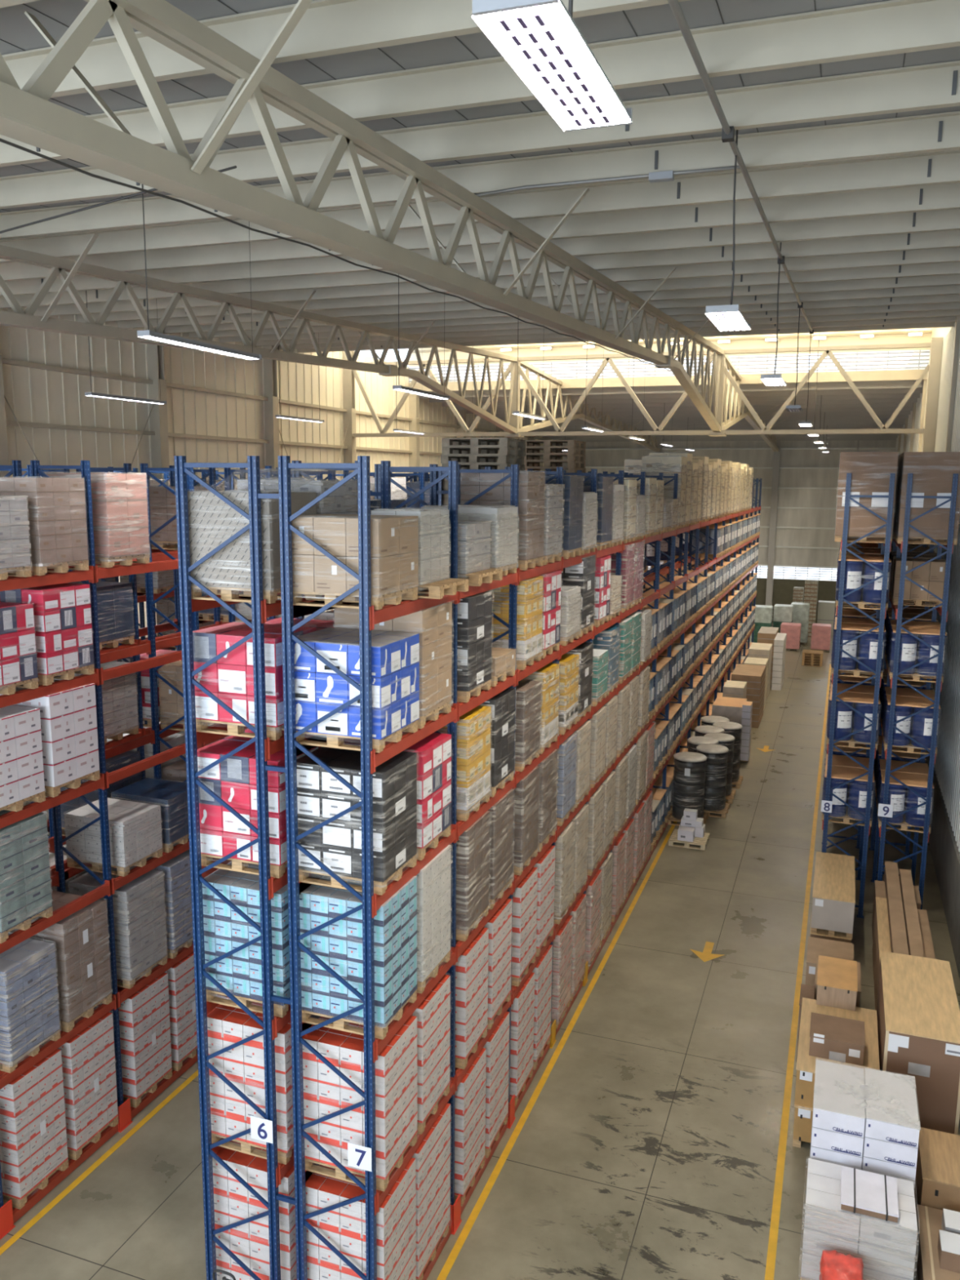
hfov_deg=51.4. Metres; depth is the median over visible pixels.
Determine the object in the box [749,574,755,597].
load
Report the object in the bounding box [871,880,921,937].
carton
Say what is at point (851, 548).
load
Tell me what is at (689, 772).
stack
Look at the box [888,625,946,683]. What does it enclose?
load
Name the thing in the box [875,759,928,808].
load
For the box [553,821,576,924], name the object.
load
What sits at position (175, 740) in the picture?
load
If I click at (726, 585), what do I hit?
load
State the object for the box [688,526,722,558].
load
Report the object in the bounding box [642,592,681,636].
load
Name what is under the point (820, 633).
load
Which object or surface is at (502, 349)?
wall lamp
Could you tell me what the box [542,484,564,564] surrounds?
load
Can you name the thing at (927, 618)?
load
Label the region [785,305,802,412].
pendant lamp
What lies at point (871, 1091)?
plastic cover
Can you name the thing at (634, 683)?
load
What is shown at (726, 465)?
load
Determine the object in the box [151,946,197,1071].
load
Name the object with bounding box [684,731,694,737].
load
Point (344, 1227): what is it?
load
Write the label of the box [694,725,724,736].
stack
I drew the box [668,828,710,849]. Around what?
wooden pallet
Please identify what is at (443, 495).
wooden pallet
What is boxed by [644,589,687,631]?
load
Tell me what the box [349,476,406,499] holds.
load
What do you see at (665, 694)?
load
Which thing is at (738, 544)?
load
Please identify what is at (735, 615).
load
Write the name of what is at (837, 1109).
carton
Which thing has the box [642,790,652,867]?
load
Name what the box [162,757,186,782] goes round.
load
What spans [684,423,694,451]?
pendant lamp
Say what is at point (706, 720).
stack
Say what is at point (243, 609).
load
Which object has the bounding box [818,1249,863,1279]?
bundle
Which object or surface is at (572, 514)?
load
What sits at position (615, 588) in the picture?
load
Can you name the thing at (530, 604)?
load
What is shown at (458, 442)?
wooden pallet
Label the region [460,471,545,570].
load
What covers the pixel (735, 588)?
load
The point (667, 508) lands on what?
load
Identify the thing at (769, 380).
pendant lamp
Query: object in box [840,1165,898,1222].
flat box
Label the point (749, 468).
load
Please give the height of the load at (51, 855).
1.609 m
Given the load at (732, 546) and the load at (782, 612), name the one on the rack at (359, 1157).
the load at (732, 546)
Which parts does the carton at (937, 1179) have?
lid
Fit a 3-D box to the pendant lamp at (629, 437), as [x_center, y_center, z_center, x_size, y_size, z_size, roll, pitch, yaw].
[7.122,-11.672,44.553,0.220,5.322,2.774,4,10,20]
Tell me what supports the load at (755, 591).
on the rack at (359, 1157)
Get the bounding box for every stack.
[667,751,708,826]
[687,736,718,752]
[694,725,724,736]
[696,743,729,817]
[700,715,729,725]
[703,733,735,804]
[711,696,746,749]
[712,721,742,788]
[722,680,746,698]
[730,663,765,728]
[743,657,768,710]
[748,642,772,698]
[757,626,778,679]
[771,632,786,690]
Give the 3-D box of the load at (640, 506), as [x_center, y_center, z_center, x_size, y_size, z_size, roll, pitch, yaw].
[3.156,-2.835,22.932,1.170,1.009,0.946,4,10,20]
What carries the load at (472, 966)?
on the rack at (359, 1157)
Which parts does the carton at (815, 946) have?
lid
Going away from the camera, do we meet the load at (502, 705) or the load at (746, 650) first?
the load at (502, 705)
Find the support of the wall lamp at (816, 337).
attached to the ceiling
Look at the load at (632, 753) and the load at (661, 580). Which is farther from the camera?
the load at (661, 580)
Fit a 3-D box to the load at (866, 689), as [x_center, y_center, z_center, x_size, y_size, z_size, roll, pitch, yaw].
[9.173,1.726,24.516,1.160,1.105,1.100,4,10,20]
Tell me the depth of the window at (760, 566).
71.57 m
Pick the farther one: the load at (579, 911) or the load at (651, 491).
the load at (651, 491)
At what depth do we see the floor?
16.15 m
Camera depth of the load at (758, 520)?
54.06 m
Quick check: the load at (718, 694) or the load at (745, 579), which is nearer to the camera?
the load at (718, 694)
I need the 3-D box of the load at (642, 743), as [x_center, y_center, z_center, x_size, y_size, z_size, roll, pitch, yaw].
[3.559,3.167,25.160,1.170,1.659,0.945,4,10,20]
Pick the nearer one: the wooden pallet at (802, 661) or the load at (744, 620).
the load at (744, 620)
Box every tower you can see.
[792,586,804,602]
[804,579,817,637]
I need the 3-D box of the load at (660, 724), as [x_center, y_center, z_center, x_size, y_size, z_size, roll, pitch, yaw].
[4.748,2.921,28.422,1.104,1.130,1.000,4,10,20]
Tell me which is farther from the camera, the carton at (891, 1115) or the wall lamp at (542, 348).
the wall lamp at (542, 348)
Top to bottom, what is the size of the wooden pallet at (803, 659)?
0.144 m
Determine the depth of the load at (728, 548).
40.85 m
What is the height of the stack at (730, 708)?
1.870 m
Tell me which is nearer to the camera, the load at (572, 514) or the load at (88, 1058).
the load at (88, 1058)
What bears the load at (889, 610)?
on the rack at (885, 811)
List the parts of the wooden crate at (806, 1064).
lid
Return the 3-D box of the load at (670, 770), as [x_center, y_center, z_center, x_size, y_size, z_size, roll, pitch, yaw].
[5.554,4.586,30.972,1.104,1.130,1.000,4,10,20]
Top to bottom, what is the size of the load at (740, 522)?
1.130 m
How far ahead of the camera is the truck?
11.20 m
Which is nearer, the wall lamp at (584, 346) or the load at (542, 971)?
the load at (542, 971)
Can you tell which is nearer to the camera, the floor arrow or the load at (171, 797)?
the load at (171, 797)
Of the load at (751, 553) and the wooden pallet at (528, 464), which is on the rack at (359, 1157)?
the load at (751, 553)
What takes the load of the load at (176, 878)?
on the rack at (166, 561)
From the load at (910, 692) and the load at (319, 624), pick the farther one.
the load at (910, 692)
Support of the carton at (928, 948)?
on the floor
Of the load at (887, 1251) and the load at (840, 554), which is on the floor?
the load at (887, 1251)
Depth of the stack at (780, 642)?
49.05 m
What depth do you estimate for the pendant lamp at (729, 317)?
11.68 m
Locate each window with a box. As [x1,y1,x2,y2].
[408,350,929,382]
[754,565,837,581]
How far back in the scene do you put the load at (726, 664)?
42.63 m
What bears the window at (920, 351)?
attached to the ceiling
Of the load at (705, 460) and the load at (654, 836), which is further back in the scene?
the load at (705, 460)
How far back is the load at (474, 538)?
12.73 m
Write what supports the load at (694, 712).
on the rack at (359, 1157)
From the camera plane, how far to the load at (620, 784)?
22.53 m
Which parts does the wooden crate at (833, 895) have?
lid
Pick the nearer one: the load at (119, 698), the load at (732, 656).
the load at (119, 698)
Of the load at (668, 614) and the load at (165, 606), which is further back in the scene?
the load at (668, 614)
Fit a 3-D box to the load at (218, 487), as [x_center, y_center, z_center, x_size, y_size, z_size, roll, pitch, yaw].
[-8.121,-3.958,28.524,1.170,1.259,0.945,4,10,20]
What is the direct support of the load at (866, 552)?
on the rack at (863, 833)
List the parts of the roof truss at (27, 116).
splice plate, king post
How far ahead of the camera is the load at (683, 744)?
34.07 m
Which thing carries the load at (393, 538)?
on the rack at (359, 1157)
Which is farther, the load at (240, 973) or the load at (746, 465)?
the load at (746, 465)
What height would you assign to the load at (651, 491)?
1.409 m
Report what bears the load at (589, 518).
on the rack at (359, 1157)
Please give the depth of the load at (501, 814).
14.44 m
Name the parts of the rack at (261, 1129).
post, upright frame, post, post, upright frame, post, post, upright frame, post, post, upright frame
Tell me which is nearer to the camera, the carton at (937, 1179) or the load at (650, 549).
the carton at (937, 1179)
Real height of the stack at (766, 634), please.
2.400 m
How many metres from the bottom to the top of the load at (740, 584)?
1.130 m
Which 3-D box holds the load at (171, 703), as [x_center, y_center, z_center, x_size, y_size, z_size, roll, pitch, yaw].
[-4.973,0.963,17.786,1.170,1.159,0.945,4,10,20]
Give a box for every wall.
[0,306,551,820]
[562,438,896,625]
[895,315,959,979]
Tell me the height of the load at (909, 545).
1.040 m
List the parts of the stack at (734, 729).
lid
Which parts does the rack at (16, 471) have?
upright frame, post, upright frame, post, post, upright frame, post, post, upright frame, post, upright frame, upright frame, post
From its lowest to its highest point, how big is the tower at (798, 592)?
3.000 m
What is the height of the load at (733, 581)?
1.130 m
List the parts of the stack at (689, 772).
lid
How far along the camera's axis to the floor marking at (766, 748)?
38.19 m
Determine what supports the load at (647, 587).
on the rack at (261, 1129)
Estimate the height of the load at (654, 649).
1.130 m
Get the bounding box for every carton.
[795,983,814,1062]
[804,936,853,986]
[808,1012,865,1066]
[809,1101,862,1169]
[810,1088,863,1157]
[812,1059,865,1137]
[813,955,861,1007]
[861,1155,915,1187]
[862,1133,917,1168]
[864,1067,919,1148]
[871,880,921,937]
[871,897,891,1010]
[876,950,959,1134]
[883,860,909,955]
[899,868,924,957]
[915,1204,959,1279]
[916,908,935,959]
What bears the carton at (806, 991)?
on the floor
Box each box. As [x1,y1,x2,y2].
[677,826,694,842]
[679,822,705,837]
[680,815,703,827]
[683,808,697,820]
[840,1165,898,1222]
[937,1229,959,1273]
[941,1208,959,1234]
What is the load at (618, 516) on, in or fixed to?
on the rack at (359, 1157)
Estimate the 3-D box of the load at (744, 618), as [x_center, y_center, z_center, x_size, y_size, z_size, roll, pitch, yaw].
[12.988,-0.579,50.689,1.104,1.130,1.000,4,10,20]
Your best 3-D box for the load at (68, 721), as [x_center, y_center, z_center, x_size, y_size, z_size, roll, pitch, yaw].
[-6.253,1.369,14.303,1.117,1.438,0.920,4,10,20]
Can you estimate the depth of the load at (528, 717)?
15.34 m
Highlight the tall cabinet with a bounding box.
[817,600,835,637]
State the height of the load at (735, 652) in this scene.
1.130 m
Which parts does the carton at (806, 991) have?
lid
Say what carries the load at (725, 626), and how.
on the rack at (359, 1157)
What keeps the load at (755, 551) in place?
on the rack at (359, 1157)
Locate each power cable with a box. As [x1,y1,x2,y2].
[0,137,671,371]
[0,165,236,233]
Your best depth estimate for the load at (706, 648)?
35.67 m
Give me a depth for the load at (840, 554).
23.89 m
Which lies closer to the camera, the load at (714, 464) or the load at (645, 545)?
the load at (645, 545)
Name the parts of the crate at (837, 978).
lid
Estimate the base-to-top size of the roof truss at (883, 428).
3.240 m
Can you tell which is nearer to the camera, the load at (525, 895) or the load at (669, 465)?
the load at (525, 895)
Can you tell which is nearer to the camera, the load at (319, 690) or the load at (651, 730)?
the load at (319, 690)
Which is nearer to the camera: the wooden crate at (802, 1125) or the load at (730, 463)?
the wooden crate at (802, 1125)
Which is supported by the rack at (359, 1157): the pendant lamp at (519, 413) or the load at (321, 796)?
the load at (321, 796)
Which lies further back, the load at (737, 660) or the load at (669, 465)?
the load at (737, 660)
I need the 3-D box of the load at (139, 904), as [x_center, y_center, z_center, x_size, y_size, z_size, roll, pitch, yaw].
[-5.826,4.566,16.081,1.170,1.609,0.945,4,10,20]
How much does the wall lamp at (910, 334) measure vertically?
0.160 m
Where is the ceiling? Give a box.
[0,0,959,441]
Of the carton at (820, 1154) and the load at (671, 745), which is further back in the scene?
the load at (671, 745)
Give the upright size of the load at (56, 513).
1.309 m
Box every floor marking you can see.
[0,1069,198,1255]
[755,745,774,751]
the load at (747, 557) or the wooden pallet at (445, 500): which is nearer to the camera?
the wooden pallet at (445, 500)
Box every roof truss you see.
[0,0,786,451]
[0,233,660,451]
[351,342,931,437]
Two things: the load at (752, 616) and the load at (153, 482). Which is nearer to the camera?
the load at (153, 482)
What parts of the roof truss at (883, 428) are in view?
gusset plate, gusset plate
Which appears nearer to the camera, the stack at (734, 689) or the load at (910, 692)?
the load at (910, 692)
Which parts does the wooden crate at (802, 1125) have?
lid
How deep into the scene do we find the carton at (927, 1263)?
12.73 m
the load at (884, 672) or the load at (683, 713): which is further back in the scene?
the load at (683, 713)
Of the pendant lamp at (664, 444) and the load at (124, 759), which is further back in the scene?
the pendant lamp at (664, 444)
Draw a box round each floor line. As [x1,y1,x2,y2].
[436,821,677,1279]
[764,663,831,1279]
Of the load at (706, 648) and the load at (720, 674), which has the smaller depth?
the load at (706, 648)
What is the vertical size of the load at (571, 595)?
0.959 m
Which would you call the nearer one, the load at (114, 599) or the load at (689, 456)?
the load at (114, 599)
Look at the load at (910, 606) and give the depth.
26.95 m
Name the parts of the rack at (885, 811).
post, post, post, upright frame, upright frame, upright frame, post, post, post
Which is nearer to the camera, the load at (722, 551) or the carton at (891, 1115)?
the carton at (891, 1115)
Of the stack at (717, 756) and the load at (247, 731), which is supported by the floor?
the stack at (717, 756)
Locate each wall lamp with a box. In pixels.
[500,347,511,351]
[540,346,551,350]
[582,344,595,348]
[671,341,683,345]
[717,338,730,343]
[764,337,778,342]
[813,335,826,339]
[859,333,874,337]
[907,331,922,336]
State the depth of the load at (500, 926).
14.71 m
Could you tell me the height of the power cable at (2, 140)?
1.505 m
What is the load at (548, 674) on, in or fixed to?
on the rack at (359, 1157)
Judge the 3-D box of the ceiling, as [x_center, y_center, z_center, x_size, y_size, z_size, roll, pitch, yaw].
[3.095,-10.545,33.846,24.150,4.385,82.040,4,10,20]
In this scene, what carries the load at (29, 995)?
on the rack at (166, 561)
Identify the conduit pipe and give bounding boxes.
[474,165,740,196]
[667,0,813,333]
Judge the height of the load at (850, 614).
1.105 m
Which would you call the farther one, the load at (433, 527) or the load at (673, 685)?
the load at (673, 685)
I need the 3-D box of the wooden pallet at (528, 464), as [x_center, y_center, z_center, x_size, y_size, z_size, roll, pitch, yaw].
[1.610,-3.854,21.896,1.200,0.144,1.000,4,10,20]
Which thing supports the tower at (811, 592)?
on the floor
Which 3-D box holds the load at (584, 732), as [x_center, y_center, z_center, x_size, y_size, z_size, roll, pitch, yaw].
[1.469,2.313,19.192,1.170,1.499,0.945,4,10,20]
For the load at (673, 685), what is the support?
on the rack at (359, 1157)
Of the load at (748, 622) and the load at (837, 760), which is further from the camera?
the load at (748, 622)
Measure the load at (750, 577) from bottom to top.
1.130 m
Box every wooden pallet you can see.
[440,454,524,464]
[441,437,525,448]
[441,446,525,456]
[441,463,524,471]
[442,480,448,488]
[442,488,448,497]
[442,497,448,505]
[524,453,585,462]
[524,460,585,468]
[524,467,586,472]
[525,440,586,448]
[525,447,585,454]
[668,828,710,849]
[801,656,822,661]
[801,658,822,664]
[801,661,822,666]
[802,648,822,656]
[802,653,822,658]
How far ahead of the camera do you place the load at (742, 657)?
50.60 m
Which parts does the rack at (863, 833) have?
post, upright frame, upright frame, post, post, post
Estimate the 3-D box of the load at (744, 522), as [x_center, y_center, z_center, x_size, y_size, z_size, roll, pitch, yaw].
[11.841,-5.108,46.662,1.104,1.130,1.000,4,10,20]
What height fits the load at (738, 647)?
1.130 m
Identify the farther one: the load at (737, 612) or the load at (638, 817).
the load at (737, 612)
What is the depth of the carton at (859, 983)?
18.11 m
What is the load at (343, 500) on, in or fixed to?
on the rack at (261, 1129)
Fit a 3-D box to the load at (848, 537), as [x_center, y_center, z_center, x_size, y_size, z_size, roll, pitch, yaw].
[9.161,-3.424,23.711,1.257,2.030,1.135,4,10,20]
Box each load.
[0,477,88,575]
[0,495,31,579]
[0,582,94,685]
[0,601,38,694]
[0,678,100,797]
[0,705,45,811]
[0,809,53,943]
[0,932,61,1073]
[0,1044,68,1209]
[8,890,111,1032]
[40,1012,118,1159]
[44,471,150,567]
[48,852,88,893]
[53,661,138,745]
[60,751,140,835]
[63,797,162,876]
[67,866,167,988]
[70,580,134,651]
[96,973,172,1107]
[97,577,115,582]
[106,733,186,779]
[110,777,189,853]
[112,648,177,727]
[120,568,173,593]
[133,843,193,958]
[143,721,220,746]
[148,486,209,550]
[149,480,168,486]
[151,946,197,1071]
[155,596,213,647]
[157,660,215,731]
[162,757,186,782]
[187,489,316,603]
[192,622,315,740]
[195,480,222,491]
[196,735,318,878]
[198,590,228,622]
[202,861,290,1017]
[207,996,293,1164]
[212,1140,297,1279]
[234,480,237,491]
[235,594,304,622]
[236,479,358,514]
[244,728,345,748]
[263,617,334,631]
[291,514,417,609]
[293,627,419,752]
[296,746,417,895]
[299,875,417,1039]
[302,1015,417,1191]
[304,608,334,621]
[305,1157,416,1279]
[334,598,453,728]
[342,731,451,860]
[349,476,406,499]
[369,498,405,515]
[370,508,468,599]
[403,844,453,993]
[405,482,429,509]
[411,974,450,1134]
[412,1103,450,1279]
[417,589,492,702]
[421,504,519,575]
[425,705,492,821]
[444,927,488,1069]
[454,1048,485,1206]
[455,810,491,941]
[457,520,502,586]
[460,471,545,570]
[470,688,515,797]
[483,1011,509,1158]
[484,897,511,1029]
[488,575,543,670]
[488,789,515,909]
[490,647,516,686]
[509,972,534,1106]
[511,866,537,986]
[513,765,539,875]
[514,680,542,771]
[521,662,559,754]
[532,944,552,1070]
[533,844,555,956]
[537,749,559,852]
[540,570,561,658]
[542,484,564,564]
[544,475,584,559]
[550,653,580,734]
[551,915,573,1028]
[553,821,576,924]
[555,733,577,826]
[560,555,595,636]
[560,584,582,645]
[565,642,593,721]
[568,893,586,1000]
[571,804,590,901]
[573,720,591,808]
[581,492,597,555]
[582,476,613,550]
[584,625,620,695]
[584,869,602,969]
[586,785,604,875]
[589,706,606,787]
[591,648,608,706]
[593,555,610,626]
[599,852,613,946]
[600,770,616,857]
[603,695,617,773]
[608,543,635,612]
[608,575,622,620]
[610,484,625,546]
[610,832,625,922]
[613,477,657,537]
[613,479,637,542]
[613,617,633,684]
[613,755,629,836]
[615,684,631,757]
[622,818,635,903]
[623,459,641,475]
[624,744,637,822]
[625,611,642,675]
[627,675,639,745]
[631,801,645,883]
[632,541,644,606]
[634,495,646,540]
[635,732,648,804]
[637,666,649,732]
[639,608,652,665]
[640,455,687,528]
[641,597,674,644]
[641,608,659,657]
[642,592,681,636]
[642,602,667,649]
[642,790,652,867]
[643,543,646,574]
[644,584,653,591]
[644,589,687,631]
[644,721,656,792]
[645,541,660,570]
[647,662,665,711]
[647,671,657,722]
[648,452,692,527]
[649,799,660,850]
[651,656,671,702]
[651,787,666,837]
[652,577,665,584]
[652,728,662,778]
[653,480,664,535]
[653,720,669,768]
[653,775,673,822]
[655,710,676,755]
[657,648,679,693]
[658,585,693,626]
[659,582,697,621]
[659,766,674,808]
[660,537,671,564]
[662,498,679,531]
[662,502,672,533]
[662,702,682,746]
[666,644,684,687]
[666,755,674,767]
[670,693,688,736]
[672,637,691,679]
[672,747,688,755]
[674,575,707,612]
[674,578,703,616]
[675,533,683,559]
[675,688,693,728]
[677,572,712,608]
[679,633,696,672]
[680,737,687,747]
[682,532,689,554]
[682,680,699,719]
[684,627,701,666]
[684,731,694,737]
[686,675,703,712]
[687,569,716,604]
[688,462,698,525]
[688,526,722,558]
[689,623,706,660]
[690,722,701,731]
[691,567,720,600]
[692,456,708,522]
[692,458,702,524]
[692,564,724,597]
[693,668,708,705]
[695,618,711,654]
[696,663,711,699]
[698,525,725,555]
[699,562,727,594]
[699,615,714,649]
[700,709,711,716]
[701,560,730,591]
[702,657,716,692]
[702,703,712,709]
[705,464,712,521]
[705,611,718,644]
[705,653,719,686]
[707,558,733,587]
[707,608,721,639]
[708,458,721,519]
[708,461,717,519]
[709,697,714,703]
[710,524,729,554]
[710,692,722,697]
[711,648,723,680]
[712,557,736,584]
[713,523,732,552]
[713,604,725,635]
[713,644,726,675]
[715,601,728,630]
[715,640,729,670]
[716,685,720,692]
[718,466,724,517]
[718,521,735,550]
[720,461,732,515]
[720,463,728,516]
[720,636,732,665]
[721,520,738,548]
[721,597,732,626]
[723,595,734,623]
[724,675,731,681]
[725,520,741,546]
[725,555,739,582]
[726,519,743,545]
[726,632,735,661]
[727,629,737,657]
[728,591,737,620]
[728,625,741,652]
[729,467,734,515]
[729,590,740,615]
[730,553,742,579]
[732,462,741,513]
[732,464,738,514]
[732,517,748,542]
[732,518,746,543]
[732,551,744,577]
[732,659,743,663]
[733,586,742,613]
[733,622,743,647]
[734,585,745,609]
[734,619,746,644]
[736,582,747,607]
[736,655,746,664]
[737,548,749,573]
[737,550,746,575]
[737,616,747,639]
[737,651,748,659]
[738,468,743,512]
[738,515,752,539]
[738,516,751,541]
[739,613,750,637]
[740,466,746,511]
[740,515,755,538]
[740,580,749,604]
[741,463,749,511]
[741,648,748,657]
[742,546,753,569]
[742,547,751,571]
[742,577,751,602]
[742,610,751,633]
[743,514,759,536]
[744,608,754,631]
[745,576,753,599]
[746,470,751,511]
[746,543,757,565]
[746,545,755,568]
[747,605,755,627]
[748,467,753,509]
[748,513,760,534]
[749,573,757,594]
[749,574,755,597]
[751,542,759,564]
[751,604,773,642]
[752,515,757,537]
[773,604,793,632]
[780,622,801,651]
[791,602,809,644]
[800,1158,919,1279]
[810,622,831,653]
[821,764,875,826]
[823,754,874,799]
[824,742,866,760]
[826,690,880,750]
[829,682,879,731]
[830,672,871,685]
[831,617,884,663]
[831,622,886,679]
[834,609,875,619]
[835,452,898,542]
[835,555,891,609]
[835,605,876,612]
[836,553,884,597]
[838,549,880,555]
[839,544,878,549]
[839,546,880,551]
[840,542,878,546]
[841,536,883,539]
[874,735,882,778]
[875,744,926,795]
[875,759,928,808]
[877,770,934,833]
[879,669,926,702]
[880,675,932,725]
[881,686,934,739]
[883,694,941,755]
[884,602,929,624]
[884,608,932,627]
[884,612,937,661]
[886,619,940,667]
[888,548,934,558]
[888,551,937,593]
[888,554,942,598]
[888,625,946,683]
[890,546,928,549]
[891,558,946,607]
[892,454,899,537]
[893,453,946,541]
[895,452,959,545]
[907,544,928,546]
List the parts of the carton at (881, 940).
lid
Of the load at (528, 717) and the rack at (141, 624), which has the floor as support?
the rack at (141, 624)
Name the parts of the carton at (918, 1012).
lid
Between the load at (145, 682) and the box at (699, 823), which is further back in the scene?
the box at (699, 823)
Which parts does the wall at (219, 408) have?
brace rod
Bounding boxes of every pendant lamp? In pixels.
[84,290,166,404]
[137,184,262,359]
[275,337,324,422]
[392,274,449,399]
[393,358,425,434]
[471,0,632,132]
[471,398,490,437]
[512,324,546,420]
[582,340,604,431]
[628,361,645,440]
[660,413,673,446]
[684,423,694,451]
[705,129,751,331]
[760,242,786,386]
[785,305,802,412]
[798,331,812,426]
[808,332,819,436]
[813,395,822,443]
[818,412,826,448]
[822,425,829,453]
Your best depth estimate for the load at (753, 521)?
50.76 m
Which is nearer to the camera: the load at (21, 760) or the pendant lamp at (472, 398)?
the load at (21, 760)
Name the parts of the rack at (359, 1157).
post, upright frame, post, post, upright frame, post, post, upright frame, post, upright frame, post, post, upright frame, post, upright frame, post, upright frame, post, upright frame, post, post, upright frame, post, post, upright frame, post, post, upright frame, post, post, upright frame, upright frame, post, post, post, post, post, post, post, post, post, post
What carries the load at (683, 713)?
on the rack at (359, 1157)
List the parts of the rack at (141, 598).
upright frame, post, upright frame, post, post, upright frame, post, upright frame, post, post, upright frame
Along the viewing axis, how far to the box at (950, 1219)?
12.77 m
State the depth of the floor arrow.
21.62 m
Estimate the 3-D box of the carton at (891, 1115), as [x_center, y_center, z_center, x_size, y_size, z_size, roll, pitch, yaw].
[5.606,6.372,13.619,0.650,0.279,1.217,4,10,20]
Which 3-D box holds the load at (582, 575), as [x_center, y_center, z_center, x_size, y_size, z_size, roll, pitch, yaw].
[1.497,-0.876,18.681,1.170,1.459,0.945,4,10,20]
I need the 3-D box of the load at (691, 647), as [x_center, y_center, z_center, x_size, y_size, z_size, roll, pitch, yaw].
[6.412,0.395,32.582,1.104,1.130,1.000,4,10,20]
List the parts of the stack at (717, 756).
lid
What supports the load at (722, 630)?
on the rack at (359, 1157)
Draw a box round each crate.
[792,1104,813,1147]
[794,997,879,1107]
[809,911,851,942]
[810,851,855,938]
[816,955,857,1011]
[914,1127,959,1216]
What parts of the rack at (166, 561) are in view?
post, post, upright frame, post, post, upright frame, post, post, upright frame, post, upright frame, post, post, upright frame, upright frame, post, post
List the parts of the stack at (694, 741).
lid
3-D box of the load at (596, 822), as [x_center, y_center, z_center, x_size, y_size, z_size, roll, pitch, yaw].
[1.911,3.867,20.707,1.170,1.659,0.945,4,10,20]
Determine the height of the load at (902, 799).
1.105 m
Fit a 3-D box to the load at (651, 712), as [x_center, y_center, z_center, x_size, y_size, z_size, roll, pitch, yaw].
[3.940,1.445,25.902,1.104,1.130,1.000,4,10,20]
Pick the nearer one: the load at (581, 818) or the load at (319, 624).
the load at (319, 624)
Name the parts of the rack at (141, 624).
upright frame, upright frame, post, post, post, upright frame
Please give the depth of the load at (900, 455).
23.46 m
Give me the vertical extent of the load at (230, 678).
1.139 m
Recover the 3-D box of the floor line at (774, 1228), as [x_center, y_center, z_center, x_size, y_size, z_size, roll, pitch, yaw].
[8.874,6.025,26.747,0.110,0.004,64.000,4,10,20]
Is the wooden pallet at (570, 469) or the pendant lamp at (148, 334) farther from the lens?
the wooden pallet at (570, 469)
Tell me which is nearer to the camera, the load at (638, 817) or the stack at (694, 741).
the load at (638, 817)
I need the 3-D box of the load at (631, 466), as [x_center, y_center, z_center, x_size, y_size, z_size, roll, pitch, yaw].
[5.274,-4.808,32.186,1.170,2.009,0.945,4,10,20]
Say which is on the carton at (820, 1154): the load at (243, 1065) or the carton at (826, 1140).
the carton at (826, 1140)
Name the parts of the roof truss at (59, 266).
splice plate, king post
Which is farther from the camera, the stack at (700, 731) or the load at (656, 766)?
the stack at (700, 731)
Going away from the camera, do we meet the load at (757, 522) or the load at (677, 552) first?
the load at (677, 552)
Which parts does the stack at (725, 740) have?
lid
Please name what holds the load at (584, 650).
on the rack at (359, 1157)
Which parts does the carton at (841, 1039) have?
lid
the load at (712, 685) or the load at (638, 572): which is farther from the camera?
the load at (712, 685)
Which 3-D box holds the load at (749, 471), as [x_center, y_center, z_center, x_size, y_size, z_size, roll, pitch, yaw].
[12.206,-7.131,47.362,1.170,1.909,1.027,4,10,20]
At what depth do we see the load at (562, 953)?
18.37 m
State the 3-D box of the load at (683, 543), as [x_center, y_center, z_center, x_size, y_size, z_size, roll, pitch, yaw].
[7.729,-3.930,39.175,1.160,1.105,1.100,4,10,20]
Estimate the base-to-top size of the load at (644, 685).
1.499 m
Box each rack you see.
[0,460,419,876]
[0,460,647,1239]
[0,465,417,853]
[40,467,408,826]
[173,455,688,1279]
[257,455,762,1279]
[820,473,895,918]
[869,473,958,909]
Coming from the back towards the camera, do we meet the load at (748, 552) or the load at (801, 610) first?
the load at (801, 610)
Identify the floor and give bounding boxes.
[0,622,959,1279]
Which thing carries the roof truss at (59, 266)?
attached to the ceiling
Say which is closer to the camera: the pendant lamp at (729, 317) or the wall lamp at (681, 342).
the pendant lamp at (729, 317)
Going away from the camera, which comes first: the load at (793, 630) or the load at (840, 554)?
the load at (840, 554)
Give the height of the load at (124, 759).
1.359 m
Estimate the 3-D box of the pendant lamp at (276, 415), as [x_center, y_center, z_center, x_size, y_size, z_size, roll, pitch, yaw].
[-5.829,-8.712,32.242,0.220,3.152,2.774,4,10,20]
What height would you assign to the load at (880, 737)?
1.105 m
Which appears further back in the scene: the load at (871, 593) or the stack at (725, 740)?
the stack at (725, 740)
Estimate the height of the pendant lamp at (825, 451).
1.811 m
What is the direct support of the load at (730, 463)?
on the rack at (359, 1157)
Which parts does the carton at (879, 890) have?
lid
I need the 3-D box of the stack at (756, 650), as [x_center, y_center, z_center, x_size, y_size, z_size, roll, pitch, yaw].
[13.471,1.461,48.038,0.952,2.350,2.002,4,10,20]
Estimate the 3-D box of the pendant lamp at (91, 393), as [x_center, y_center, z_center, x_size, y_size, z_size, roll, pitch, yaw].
[-8.715,-7.279,24.482,0.220,2.732,2.774,4,10,20]

